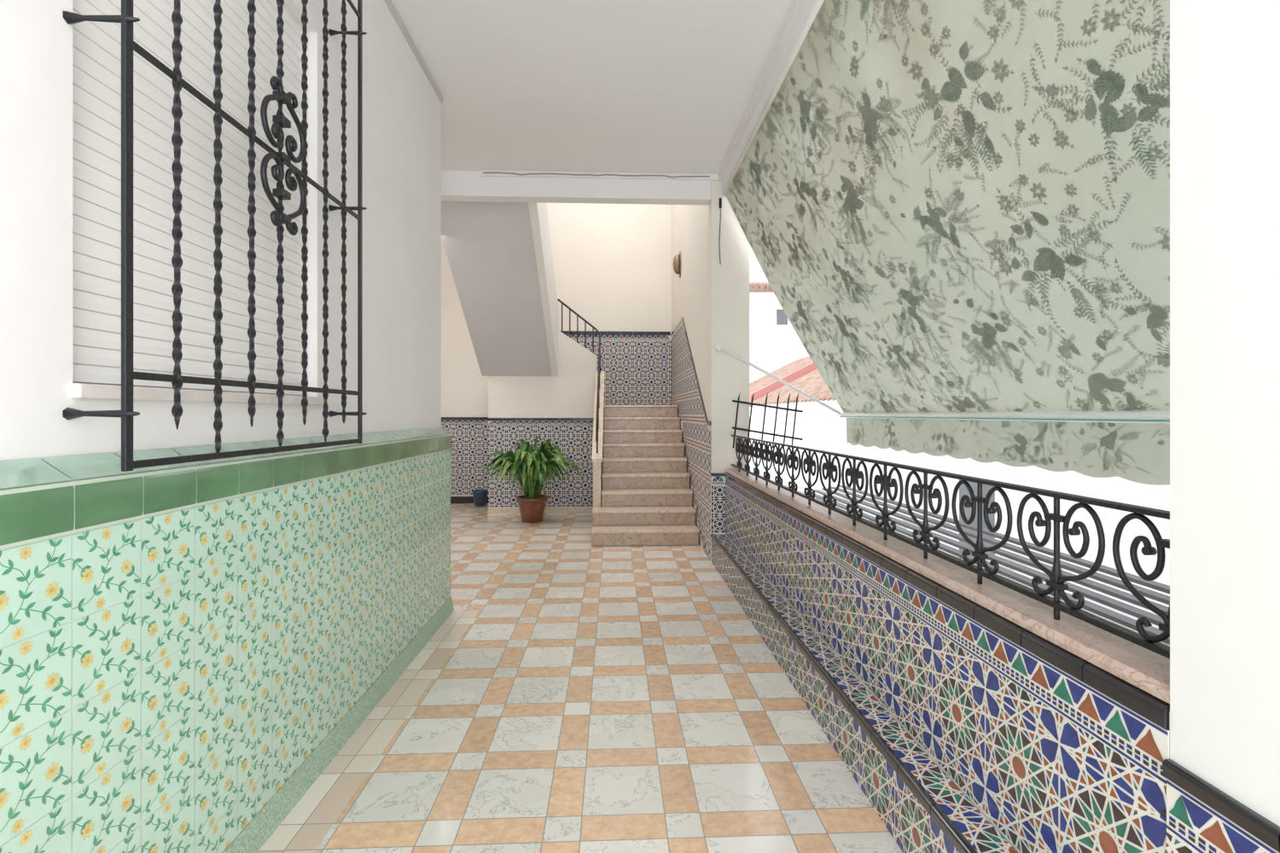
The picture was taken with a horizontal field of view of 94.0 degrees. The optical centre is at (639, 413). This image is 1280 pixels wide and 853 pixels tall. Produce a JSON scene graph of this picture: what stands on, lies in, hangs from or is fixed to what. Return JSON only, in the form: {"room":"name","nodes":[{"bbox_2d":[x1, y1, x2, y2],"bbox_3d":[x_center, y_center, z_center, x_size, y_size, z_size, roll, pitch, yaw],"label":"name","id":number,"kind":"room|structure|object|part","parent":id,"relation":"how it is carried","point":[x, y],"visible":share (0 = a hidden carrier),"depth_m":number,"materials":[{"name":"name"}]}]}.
{"room":"open-air corridor","nodes":[
{"label":"open-air corridor","id":0,"kind":"room"},
{"bbox_2d":[0,0,451,852],"bbox_3d":[-1.392,-0.432,1.490,0.350,3.665,5.500,0,0,-3],"label":"wall","id":1,"kind":"structure","parent":0,"point":[177,641],"depth_m":1.69,"materials":[{"name":"green tile"}]},
{"bbox_2d":[70,0,327,405],"bbox_3d":[-1.344,-0.807,1.935,0.105,1.545,1.175,0,0,-3],"label":"window","id":2,"kind":"structure","parent":1,"relation":"in","point":[96,45],"depth_m":1.78,"materials":[{"name":"beige plastic"}]},
{"bbox_3d":[-1.339,-0.052,1.935,0.095,0.034,1.175,0,0,-3],"label":"sill","id":3,"kind":"part","parent":2,"relation":"part of","materials":[{"name":"stone"}]},
{"bbox_2d":[62,0,366,471],"bbox_3d":[-1.237,-0.845,1.967,0.158,1.950,1.272,0,0,-3],"label":"window grille","id":4,"kind":"object","parent":1,"relation":"in","point":[126,19],"visible":1,"depth_m":1.81,"materials":[{"name":"grey metal"}]},
{"bbox_2d":[222,596,453,852],"bbox_3d":[-1.247,1.351,1.501,0.089,0.098,5.510,0,0,-3],"label":"baseboard","id":5,"kind":"structure","parent":1,"relation":"attached to","point":[254,835],"depth_m":2.38,"materials":[{"name":"green tile"}]},
{"bbox_3d":[-1.302,-2.235,1.494,0.060,0.060,5.500,0,0,-3],"label":"cornice","id":6,"kind":"part","parent":1,"relation":"part of","materials":[{"name":"white paint"}]},
{"bbox_2d":[488,330,597,508],"bbox_3d":[-1.366,0.110,8.443,1.526,2.580,0.130,0,0,-3],"label":"wall","id":7,"kind":"structure","parent":0,"point":[560,409],"depth_m":8.40,"materials":[{"name":"beige paint"}]},
{"bbox_2d":[441,201,558,376],"bbox_3d":[-1.622,-1.926,7.040,1.060,2.792,2.670,0,0,-3],"label":"flight","id":8,"kind":"object","parent":7,"relation":"attached to","point":[499,254],"visible":0.77,"depth_m":6.96,"materials":[{"name":"grey paint"}]},
{"bbox_2d":[487,507,593,513],"bbox_3d":[-1.369,1.360,8.388,1.525,0.080,0.017,0,0,-3],"label":"baseboard","id":9,"kind":"structure","parent":7,"relation":"attached to","point":[499,510],"depth_m":8.39,"materials":[{"name":"tile"}]},
{"bbox_3d":[-1.364,0.695,8.393,1.526,1.250,0.009,0,0,-3],"label":"mosaic panel","id":10,"kind":"part","parent":7,"relation":"part of","materials":[{"name":"tile"}]},
{"bbox_2d":[441,203,671,503],"bbox_3d":[-1.710,-1.475,9.496,4.421,6.050,0.275,0,0,-3],"label":"wall","id":11,"kind":"structure","parent":0,"point":[612,263],"depth_m":9.43,"materials":[{"name":"beige paint"}]},
{"bbox_3d":[-1.606,0.005,9.383,4.220,2.570,0.011,0,0,-3],"label":"mosaic panel","id":12,"kind":"part","parent":11,"relation":"part of","materials":[{"name":"tile"}]},
{"bbox_2d":[441,169,718,205],"bbox_3d":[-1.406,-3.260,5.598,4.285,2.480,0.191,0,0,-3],"label":"beam","id":13,"kind":"structure","parent":0,"point":[484,185],"depth_m":5.58,"materials":[{"name":"paint"}]},
{"bbox_2d":[257,503,902,852],"bbox_3d":[-1.201,1.475,3.951,4.550,0.150,11.200,0,0,-3],"label":"floor","id":14,"kind":"structure","parent":0,"point":[574,695],"depth_m":2.64,"materials":[{"name":"tile"}]},
{"bbox_2d":[471,489,488,506],"bbox_3d":[-2.422,1.282,9.052,0.240,0.235,0.240,0,0,-3],"label":"flower pot","id":15,"kind":"object","parent":14,"relation":"on","point":[480,497],"visible":0.99,"depth_m":8.97,"materials":[{"name":"blue"}]},
{"bbox_2d":[515,494,548,523],"bbox_3d":[-1.405,1.239,7.786,0.420,0.320,0.420,0,0,-3],"label":"pot","id":16,"kind":"object","parent":14,"relation":"on","point":[532,508],"depth_m":7.65,"materials":[{"name":"ceramic"}]},
{"bbox_2d":[482,435,582,523],"bbox_3d":[-1.387,0.842,7.690,1.229,1.115,1.131,0,0,39],"label":"potted aspidistra","id":17,"kind":"object","parent":14,"relation":"on","point":[532,465],"visible":1,"depth_m":7.61,"materials":[{"name":"plant"}]},
{"bbox_2d":[557,298,698,546],"bbox_3d":[-0.783,-0.116,7.829,2.687,3.030,3.128,0,0,-3],"label":"staircase","id":18,"kind":"structure","parent":14,"relation":"on","point":[642,494],"depth_m":7.11,"materials":[{"name":"beige stone"}]},
{"bbox_3d":[-0.826,-0.655,7.646,0.622,1.952,1.678,0,0,-3],"label":"handrail","id":19,"kind":"part","parent":18,"relation":"part of","materials":[{"name":"grey metal"}]},
{"bbox_2d":[710,533,1018,852],"bbox_3d":[0.858,1.264,2.783,0.133,0.271,5.715,0,0,-3],"label":"tiled bench","id":20,"kind":"object","parent":14,"relation":"on","point":[922,810],"visible":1,"depth_m":2.24,"materials":[{"name":"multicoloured tile"}]},
{"bbox_2d":[390,0,794,174],"bbox_3d":[-1.236,-2.375,2.147,4.320,0.250,6.800,0,0,-3],"label":"ceiling","id":21,"kind":"structure","parent":0,"point":[641,86],"depth_m":3.99,"materials":[{"name":"paint"}]},
{"bbox_2d":[718,0,815,197],"bbox_3d":[1.044,-2.275,2.248,0.315,0.450,6.800,0,0,-3],"label":"beam","id":22,"kind":"structure","parent":21,"relation":"attached to","point":[800,9],"depth_m":3.89,"materials":[{"name":"paint"}]},
{"bbox_2d":[718,197,721,264],"bbox_3d":[0.752,-1.710,5.603,0.026,0.621,0.035,0,0,-25],"label":"rope","id":23,"kind":"object","parent":22,"relation":"hanging from","point":[719,199],"visible":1,"depth_m":5.59,"materials":[{"name":"grey fabric"}]},
{"bbox_2d":[670,180,749,562],"bbox_3d":[0.759,-1.475,7.683,0.375,6.050,4.117,0,0,-3],"label":"wall","id":24,"kind":"structure","parent":0,"point":[710,299],"depth_m":5.73,"materials":[{"name":"beige paint"}]},
{"bbox_2d":[673,250,680,278],"bbox_3d":[0.506,-2.060,8.230,0.104,0.370,0.214,0,0,-3],"label":"wall sconce","id":25,"kind":"object","parent":24,"relation":"attached to","point":[677,260],"visible":1,"depth_m":8.18,"materials":[{"name":"gold metal"}]},
{"bbox_3d":[0.501,-2.060,8.230,0.094,0.285,0.150,0,0,-3],"label":"lamp shade","id":26,"kind":"part","parent":25,"relation":"part of","materials":[{"name":"gold metal"}]},
{"bbox_3d":[0.726,0.060,7.560,0.282,2.680,3.859,0,0,-3],"label":"mosaic panel","id":27,"kind":"part","parent":24,"relation":"part of","materials":[{"name":"tile"}]},
{"bbox_2d":[715,0,1169,485],"bbox_3d":[1.427,-0.901,3.424,1.244,2.377,4.485,0,0,-3],"label":"awning","id":28,"kind":"object","parent":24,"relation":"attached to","point":[958,211],"visible":0.85,"depth_m":2.73,"materials":[{"name":"fabric"}]},
{"bbox_2d":[724,0,1279,852],"bbox_3d":[1.262,0.950,2.408,0.666,6.900,6.500,0,0,-3],"label":"wall","id":29,"kind":"structure","parent":0,"point":[1222,770],"depth_m":1.12,"materials":[{"name":"tile"}]},
{"bbox_3d":[1.001,0.537,3.390,0.200,0.035,4.515,0,0,-3],"label":"sill","id":30,"kind":"part","parent":29,"relation":"part of","materials":[{"name":"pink stone"}]},
{"bbox_2d":[730,435,1169,659],"bbox_3d":[0.971,0.360,3.389,0.032,0.322,4.511,0,0,-3],"label":"balcony railing","id":31,"kind":"object","parent":29,"relation":"on","point":[1056,584],"visible":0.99,"depth_m":1.79,"materials":[{"name":"grey metal"}]},
{"bbox_2d":[732,392,802,448],"bbox_3d":[1.186,0.060,5.558,0.663,0.521,0.017,0,0,-3],"label":"guard","id":32,"kind":"object","parent":31,"relation":"attached to","point":[737,401],"visible":0.87,"depth_m":5.55,"materials":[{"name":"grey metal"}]},
{"bbox_3d":[0.971,0.205,3.389,0.032,0.012,4.511,0,0,-3],"label":"rail","id":33,"kind":"part","parent":31,"relation":"part of","materials":[{"name":"grey metal"}]},
{"bbox_3d":[1.041,1.041,0.144,0.006,0.718,1.996,0,0,-3],"label":"mosaic panel","id":34,"kind":"part","parent":29,"relation":"part of","materials":[{"name":"tile"}]},
{"label":"outside","id":35,"kind":"structure","parent":0,"visible":0},
{"bbox_3d":[19.722,4.500,20.891,38.750,0.200,80.000,0,0,-3],"label":"ground","id":36,"kind":"structure","parent":35,"visible":0},
{"bbox_2d":[749,281,837,406],"bbox_3d":[9.084,-1.038,30.814,11.530,10.875,7.234,0,0,-3],"label":"house","id":37,"kind":"structure","parent":36,"relation":"on","point":[774,344],"depth_m":27.49,"materials":[{"name":"paint"}]},
{"bbox_2d":[749,355,1169,632],"bbox_3d":[5.889,0.925,12.272,5.150,6.950,28.000,0,0,-3],"label":"building","id":38,"kind":"structure","parent":36,"relation":"on","point":[820,427],"depth_m":6.65,"materials":[{"name":"paint"}]},
{"bbox_3d":[3.679,1.210,6.544,0.009,0.940,0.630,0,0,-3],"label":"pane","id":39,"kind":"part","parent":38,"relation":"part of","materials":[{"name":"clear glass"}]},
{"bbox_2d":[806,485,1169,645],"bbox_3d":[2.837,1.167,4.880,1.500,0.265,7.500,0,0,-3],"label":"corrugated roof","id":40,"kind":"object","parent":38,"relation":"attached to","point":[1013,561],"visible":0.31,"depth_m":4.25,"materials":[{"name":"grey metal"}]}
]}

